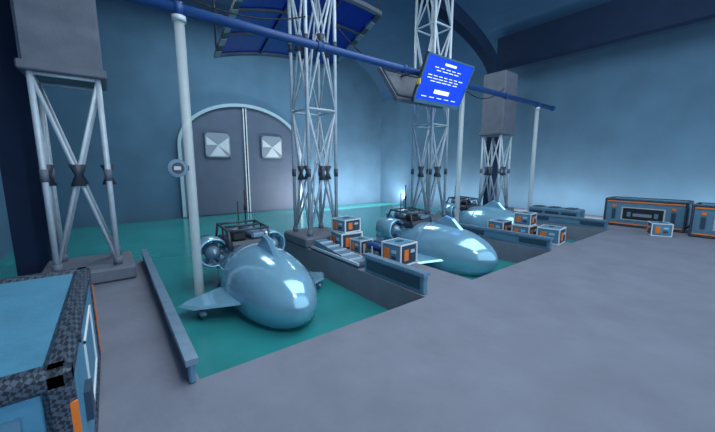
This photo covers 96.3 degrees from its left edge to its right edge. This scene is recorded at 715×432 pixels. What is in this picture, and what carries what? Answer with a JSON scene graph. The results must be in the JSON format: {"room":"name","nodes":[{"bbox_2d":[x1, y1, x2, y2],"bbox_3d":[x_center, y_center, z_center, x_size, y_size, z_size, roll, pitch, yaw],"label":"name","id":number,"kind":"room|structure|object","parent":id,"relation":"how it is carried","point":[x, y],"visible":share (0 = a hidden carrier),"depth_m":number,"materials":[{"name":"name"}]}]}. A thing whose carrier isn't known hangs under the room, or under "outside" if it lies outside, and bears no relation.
{"room":"submarine dock","nodes":[
{"label":"submarine dock","id":0,"kind":"room"},
{"bbox_2d":[0,171,12,259],"bbox_3d":[-9.858,-1.635,5.863,0.450,12.900,33.600,-6,11,-37],"label":"wall","id":1,"kind":"structure","parent":0,"point":[6,246],"depth_m":14.30,"materials":[{"name":"paint"}]},
{"bbox_2d":[171,13,185,24],"bbox_3d":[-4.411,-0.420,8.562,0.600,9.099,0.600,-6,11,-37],"label":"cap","id":2,"kind":"structure","parent":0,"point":[179,19],"depth_m":7.82,"materials":[{"name":"silver metal"}]},
{"bbox_2d":[167,159,188,176],"bbox_3d":[-4.513,-1.206,8.069,0.495,0.450,0.225,-6,11,-37],"label":"round gauge","id":3,"kind":"object","parent":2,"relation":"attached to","point":[176,167],"visible":1,"depth_m":7.98,"materials":[{"name":"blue metal"}]},
{"bbox_2d":[122,0,554,110],"bbox_3d":[1.983,-5.816,12.735,27.300,0.330,0.330,-6,11,-37],"label":"pipe","id":4,"kind":"object","parent":2,"relation":"on","point":[177,7],"visible":0.81,"depth_m":9.54,"materials":[{"name":"blue metal"}]},
{"bbox_2d":[378,51,474,109],"bbox_3d":[3.017,-5.721,14.125,3.420,1.778,2.597,-6,11,-37],"label":"monitor","id":5,"kind":"object","parent":4,"relation":"hanging from","point":[441,81],"visible":0.98,"depth_m":13.61,"materials":[{"name":"blue metal"}]},
{"bbox_2d":[42,0,380,227],"bbox_3d":[-8.777,-7.604,27.539,28.500,18.300,0.450,-6,11,-37],"label":"wall","id":6,"kind":"structure","parent":0,"point":[161,72],"depth_m":23.33,"materials":[{"name":"paint"}]},
{"bbox_2d":[177,103,302,216],"bbox_3d":[-9.360,-4.776,26.987,10.200,8.910,0.354,-6,11,-37],"label":"door","id":7,"kind":"structure","parent":6,"relation":"in","point":[228,150],"depth_m":26.45,"materials":[{"name":"metal"}]},
{"bbox_2d":[0,201,576,378],"bbox_3d":[-1.553,0.965,19.322,28.485,0.060,22.530,-6,11,-37],"label":"water","id":8,"kind":"object","parent":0,"point":[222,340],"visible":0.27,"depth_m":11.14,"materials":[{"name":"teal liquid"}]},
{"bbox_2d":[178,190,323,329],"bbox_3d":[-2.911,1.105,9.307,4.320,3.498,5.700,-6,11,-37],"label":"mini submarine","id":9,"kind":"object","parent":8,"relation":"in","point":[263,282],"visible":0.98,"depth_m":7.97,"materials":[{"name":"metal"}]},
{"bbox_2d":[372,185,497,276],"bbox_3d":[3.040,0.570,13.096,4.320,3.498,5.700,-6,11,-37],"label":"mini submarine","id":10,"kind":"object","parent":8,"relation":"in","point":[443,244],"visible":0.78,"depth_m":11.87,"materials":[{"name":"metal"}]},
{"bbox_2d":[436,180,513,226],"bbox_3d":[7.158,-0.276,18.550,4.320,3.498,5.700,-6,11,-37],"label":"mini submarine","id":11,"kind":"object","parent":8,"relation":"in","point":[463,210],"visible":0.45,"depth_m":18.21,"materials":[{"name":"metal"}]},
{"bbox_2d":[93,207,714,431],"bbox_3d":[1.611,2.104,15.351,28.500,2.700,33.600,-6,11,-37],"label":"floor","id":12,"kind":"structure","parent":0,"point":[612,329],"depth_m":5.13,"materials":[{"name":"concrete"}]},
{"bbox_2d":[0,267,100,431],"bbox_3d":[-3.752,1.769,3.277,1.662,1.527,3.180,-6,11,-37],"label":"storage container","id":13,"kind":"object","parent":12,"relation":"on","point":[50,345],"visible":1,"depth_m":2.90,"materials":[{"name":"blue metal"}]},
{"bbox_2d":[10,0,136,284],"bbox_3d":[-7.455,-2.763,8.331,1.980,8.997,1.980,-6,11,-37],"label":"lattice tower","id":14,"kind":"object","parent":12,"relation":"on","point":[58,41],"visible":0.92,"depth_m":7.87,"materials":[{"name":"grey metal"}]},
{"bbox_2d":[141,249,198,383],"bbox_3d":[-4.636,1.719,7.463,0.162,0.387,7.710,-6,11,-37],"label":"railing","id":15,"kind":"object","parent":12,"relation":"on","point":[186,351],"visible":1,"depth_m":5.47,"materials":[{"name":"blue metal"}]},
{"bbox_2d":[0,0,502,275],"bbox_3d":[0.311,-4.851,16.018,25.260,15.660,0.660,-6,11,-37],"label":"arch","id":16,"kind":"object","parent":12,"relation":"on","point":[23,193],"visible":0.62,"depth_m":8.81,"materials":[{"name":"metal"}]},
{"bbox_2d":[284,0,337,247],"bbox_3d":[-1.726,-5.893,12.323,1.980,14.007,1.980,-6,11,-37],"label":"lattice tower","id":17,"kind":"object","parent":12,"relation":"on","point":[306,237],"visible":0.77,"depth_m":12.47,"materials":[{"name":"grey metal"}]},
{"bbox_2d":[192,0,305,19],"bbox_3d":[-4.113,-6.503,9.474,5.807,0.776,0.048,-7,11,-37],"label":"hanging cable","id":18,"kind":"object","parent":17,"relation":"attached to","point":[192,0],"visible":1,"depth_m":10.05,"materials":[{"name":"black rubber"}]},
{"bbox_2d":[311,238,364,268],"bbox_3d":[-0.600,1.204,10.911,0.660,0.387,2.850,-6,11,-37],"label":"gangway","id":19,"kind":"object","parent":12,"relation":"on","point":[325,247],"visible":0.93,"depth_m":10.75,"materials":[{"name":"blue metal"}]},
{"bbox_2d":[330,230,362,250],"bbox_3d":[-0.427,0.874,12.126,0.960,0.681,0.960,-5,10,-31],"label":"crate","id":20,"kind":"object","parent":12,"relation":"on","point":[343,239],"visible":0.56,"depth_m":11.69,"materials":[{"name":"blue metal"}]},
{"bbox_2d":[331,216,360,232],"bbox_3d":[-0.427,0.301,12.040,0.840,0.501,0.840,-8,12,-43],"label":"crate","id":21,"kind":"object","parent":20,"relation":"on","point":[344,224],"visible":1,"depth_m":11.78,"materials":[{"name":"blue metal"}]},
{"bbox_2d":[350,236,372,254],"bbox_3d":[0.144,1.043,11.600,0.678,0.501,0.678,-6,11,-37],"label":"crate","id":22,"kind":"object","parent":12,"relation":"on","point":[356,244],"visible":0.74,"depth_m":11.38,"materials":[{"name":"blue metal"}]},
{"bbox_2d":[361,240,380,255],"bbox_3d":[0.656,1.133,10.941,0.810,0.519,0.780,-6,11,-37],"label":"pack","id":23,"kind":"object","parent":12,"relation":"on","point":[374,247],"visible":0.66,"depth_m":10.72,"materials":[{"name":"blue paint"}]},
{"bbox_2d":[363,252,429,294],"bbox_3d":[0.949,1.485,8.522,0.222,0.537,2.310,-6,11,-37],"label":"railing","id":24,"kind":"object","parent":12,"relation":"on","point":[413,278],"visible":1,"depth_m":8.26,"materials":[{"name":"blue metal"}]},
{"bbox_2d":[381,238,417,264],"bbox_3d":[1.337,1.139,10.247,0.870,0.711,0.870,-8,11,-42],"label":"crate","id":25,"kind":"object","parent":12,"relation":"on","point":[401,250],"visible":0.89,"depth_m":9.98,"materials":[{"name":"blue metal"}]},
{"bbox_2d":[410,0,453,221],"bbox_3d":[3.835,-6.674,16.537,1.980,14.307,1.980,-6,11,-37],"label":"lattice tower","id":26,"kind":"object","parent":12,"relation":"on","point":[430,138],"visible":0.58,"depth_m":16.65,"materials":[{"name":"grey metal"}]},
{"bbox_2d":[337,27,420,71],"bbox_3d":[1.475,-6.837,13.795,5.724,1.088,0.048,-6,11,-37],"label":"hanging cable","id":27,"kind":"object","parent":26,"relation":"attached to","point":[337,27],"visible":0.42,"depth_m":12.63,"materials":[{"name":"black rubber"}]},
{"bbox_2d":[466,88,504,98],"bbox_3d":[6.844,-7.075,17.921,5.213,0.938,0.048,-6,11,-37],"label":"hanging cable","id":28,"kind":"object","parent":26,"relation":"attached to","point":[503,88],"visible":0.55,"depth_m":18.12,"materials":[{"name":"black rubber"}]},
{"bbox_2d":[478,70,517,209],"bbox_3d":[9.088,-4.587,20.939,1.980,8.877,1.980,-6,11,-37],"label":"lattice tower","id":29,"kind":"object","parent":12,"relation":"on","point":[498,113],"visible":0.78,"depth_m":20.31,"materials":[{"name":"grey metal"}]},
{"bbox_2d":[487,218,511,230],"bbox_3d":[6.460,0.510,14.563,0.810,0.681,0.810,-6,11,-37],"label":"crate","id":30,"kind":"object","parent":12,"relation":"on","point":[496,223],"visible":0.65,"depth_m":14.31,"materials":[{"name":"blue metal"}]},
{"bbox_2d":[458,223,553,249],"bbox_3d":[5.641,0.730,13.881,0.222,0.447,5.160,-6,11,-37],"label":"railing","id":31,"kind":"object","parent":12,"relation":"on","point":[539,241],"visible":0.64,"depth_m":12.97,"materials":[{"name":"blue metal"}]},
{"bbox_2d":[511,224,537,234],"bbox_3d":[7.196,0.651,13.817,0.810,0.621,0.810,-6,11,-37],"label":"crate","id":32,"kind":"object","parent":12,"relation":"on","point":[517,228],"visible":0.55,"depth_m":13.53,"materials":[{"name":"blue metal"}]},
{"bbox_2d":[513,211,536,225],"bbox_3d":[7.196,0.094,13.733,0.750,0.531,0.750,-8,12,-43],"label":"crate","id":33,"kind":"object","parent":32,"relation":"on","point":[524,218],"visible":1,"depth_m":13.50,"materials":[{"name":"blue metal"}]},
{"bbox_2d":[536,224,565,244],"bbox_3d":[7.913,0.745,13.088,0.900,0.651,0.900,-8,12,-43],"label":"crate","id":34,"kind":"object","parent":12,"relation":"on","point":[558,232],"visible":0.83,"depth_m":12.76,"materials":[{"name":"blue metal"}]},
{"bbox_2d":[529,205,584,217],"bbox_3d":[11.602,-0.161,18.773,0.930,0.762,2.700,-6,11,-37],"label":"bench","id":35,"kind":"object","parent":12,"relation":"on","point":[556,210],"visible":0.62,"depth_m":18.31,"materials":[{"name":"blue metal"}]},
{"bbox_2d":[509,210,609,228],"bbox_3d":[10.822,0.140,17.828,0.222,0.447,5.160,-6,11,-37],"label":"railing","id":36,"kind":"object","parent":12,"relation":"on","point":[561,219],"visible":0.63,"depth_m":16.92,"materials":[{"name":"blue metal"}]},
{"bbox_2d":[603,196,693,232],"bbox_3d":[14.871,-0.161,16.494,1.590,1.437,3.180,-6,11,-37],"label":"storage container","id":37,"kind":"object","parent":12,"relation":"on","point":[635,212],"visible":0.92,"depth_m":15.97,"materials":[{"name":"blue metal"}]},
{"bbox_2d":[646,221,673,236],"bbox_3d":[13.656,0.569,14.470,0.780,0.591,0.780,5,10,29],"label":"crate","id":38,"kind":"object","parent":12,"relation":"on","point":[654,228],"visible":1,"depth_m":14.20,"materials":[{"name":"blue metal"}]},
{"bbox_2d":[688,202,714,238],"bbox_3d":[16.237,0.304,13.378,1.590,1.437,3.120,-6,11,-37],"label":"storage container","id":39,"kind":"object","parent":12,"relation":"on","point":[702,219],"visible":1,"depth_m":13.86,"materials":[{"name":"blue metal"}]},
{"bbox_2d":[207,0,714,101],"bbox_3d":[1.611,-12.212,13.212,29.400,5.850,33.600,-6,11,-37],"label":"ceiling","id":40,"kind":"structure","parent":0,"point":[391,38],"depth_m":23.82,"materials":[{"name":"paint"}]},
{"bbox_2d":[212,0,381,70],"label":"skylight window","id":41,"kind":"structure","parent":40,"relation":"attached to","point":[354,18],"depth_m":16.11,"materials":[{"name":"blue glass"}]},
{"bbox_2d":[497,0,714,69],"bbox_3d":[16.135,-10.525,15.623,0.600,2.100,19.260,-6,11,-37],"label":"roof beam","id":42,"kind":"structure","parent":40,"relation":"attached to","point":[613,21],"depth_m":18.23,"materials":[{"name":"metal"}]},
{"bbox_2d":[380,22,714,215],"bbox_3d":[13.079,-4.245,23.332,0.450,12.900,33.600,-6,11,-37],"label":"wall","id":43,"kind":"structure","parent":0,"point":[636,118],"depth_m":20.30,"materials":[{"name":"paint"}]}
]}

